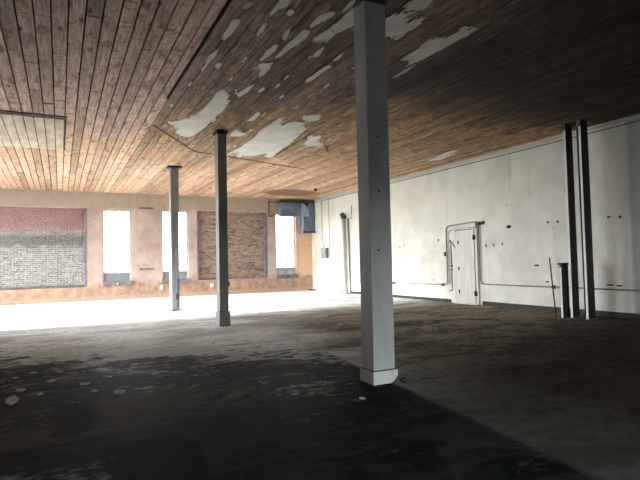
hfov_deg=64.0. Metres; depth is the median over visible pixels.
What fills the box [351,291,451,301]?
baseboard
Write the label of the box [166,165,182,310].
support post
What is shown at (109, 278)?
window
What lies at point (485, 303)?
baseboard
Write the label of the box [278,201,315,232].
ventilation duct
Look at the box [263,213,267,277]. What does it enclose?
trim
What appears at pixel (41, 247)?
brick infill
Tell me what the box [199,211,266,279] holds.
brick infill
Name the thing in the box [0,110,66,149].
ceiling hatch
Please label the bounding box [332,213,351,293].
drainpipe
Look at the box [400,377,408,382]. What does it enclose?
rubble
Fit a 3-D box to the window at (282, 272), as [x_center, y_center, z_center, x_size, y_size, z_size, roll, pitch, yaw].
[-1.770,0.309,26.529,1.200,3.340,0.330,0,-3,-27]
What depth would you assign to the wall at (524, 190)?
15.01 m
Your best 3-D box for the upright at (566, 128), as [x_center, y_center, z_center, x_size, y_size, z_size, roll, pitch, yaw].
[6.161,-0.479,12.506,0.410,4.722,0.122,0,-3,-27]
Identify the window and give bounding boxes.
[102,210,132,285]
[162,211,189,283]
[276,214,297,278]
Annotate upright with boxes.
[561,123,581,317]
[576,119,597,319]
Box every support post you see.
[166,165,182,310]
[213,129,229,326]
[353,0,397,385]
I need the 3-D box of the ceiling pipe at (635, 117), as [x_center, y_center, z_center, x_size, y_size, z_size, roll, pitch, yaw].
[4.587,-2.547,17.170,0.052,0.062,22.200,0,-3,-27]
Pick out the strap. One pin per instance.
(139, 268)
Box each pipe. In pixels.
[311,115,639,201]
[447,240,454,290]
[576,127,585,317]
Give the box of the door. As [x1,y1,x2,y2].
[452,225,479,304]
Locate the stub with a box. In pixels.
[557,263,569,317]
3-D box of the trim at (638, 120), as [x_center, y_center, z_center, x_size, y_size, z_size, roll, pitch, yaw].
[4.612,-2.461,17.178,0.020,0.018,22.200,0,-3,-27]
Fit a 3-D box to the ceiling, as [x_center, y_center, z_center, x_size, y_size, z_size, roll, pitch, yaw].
[-1.715,-2.865,11.546,17.400,0.314,27.850,0,-3,-27]
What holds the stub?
on the floor
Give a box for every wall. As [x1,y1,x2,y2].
[0,189,312,305]
[311,114,639,313]
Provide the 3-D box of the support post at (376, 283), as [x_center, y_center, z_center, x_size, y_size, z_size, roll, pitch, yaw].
[0.679,-0.609,6.434,0.360,4.721,0.314,0,-3,-27]
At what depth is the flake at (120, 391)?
6.07 m
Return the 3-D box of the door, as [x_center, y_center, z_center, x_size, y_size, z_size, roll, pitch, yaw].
[4.748,0.823,16.793,0.130,2.540,1.140,0,-3,-27]
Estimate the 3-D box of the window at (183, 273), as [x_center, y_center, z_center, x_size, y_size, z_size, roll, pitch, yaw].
[-6.781,0.334,23.985,1.280,3.380,0.330,0,-3,-27]
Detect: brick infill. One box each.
[0,206,83,289]
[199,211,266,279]
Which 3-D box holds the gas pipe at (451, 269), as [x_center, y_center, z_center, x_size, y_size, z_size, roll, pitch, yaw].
[4.467,0.862,17.360,0.119,1.751,0.432,0,-3,-27]
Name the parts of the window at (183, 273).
sill, pane, sill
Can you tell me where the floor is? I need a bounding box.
[0,290,639,479]
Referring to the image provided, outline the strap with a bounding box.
[139,268,153,269]
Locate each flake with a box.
[5,395,19,404]
[112,389,124,393]
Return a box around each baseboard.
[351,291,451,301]
[482,301,639,319]
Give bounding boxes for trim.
[84,208,86,286]
[197,211,199,279]
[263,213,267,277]
[315,120,639,202]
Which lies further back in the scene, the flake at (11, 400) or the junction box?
the junction box
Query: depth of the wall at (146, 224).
23.31 m
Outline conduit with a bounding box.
[352,221,639,291]
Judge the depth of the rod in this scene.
12.71 m
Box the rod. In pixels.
[549,258,556,316]
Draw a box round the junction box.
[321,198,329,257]
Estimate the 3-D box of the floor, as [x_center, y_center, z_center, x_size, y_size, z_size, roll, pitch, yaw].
[-1.605,2.133,11.339,17.400,0.250,27.850,0,-3,-27]
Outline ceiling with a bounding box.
[0,0,639,200]
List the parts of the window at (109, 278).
sill, pane, sill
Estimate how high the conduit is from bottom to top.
2.146 m
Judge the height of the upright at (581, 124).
4.722 m
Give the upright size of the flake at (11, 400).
0.005 m
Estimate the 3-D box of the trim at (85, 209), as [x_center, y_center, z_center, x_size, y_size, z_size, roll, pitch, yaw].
[-10.183,0.327,22.241,0.115,3.400,0.120,0,-3,-27]
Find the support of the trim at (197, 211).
attached to the wall at (146, 224)
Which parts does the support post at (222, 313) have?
casing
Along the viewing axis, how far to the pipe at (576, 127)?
12.44 m
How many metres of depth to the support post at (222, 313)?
12.32 m
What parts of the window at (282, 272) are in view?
sill, pane, sill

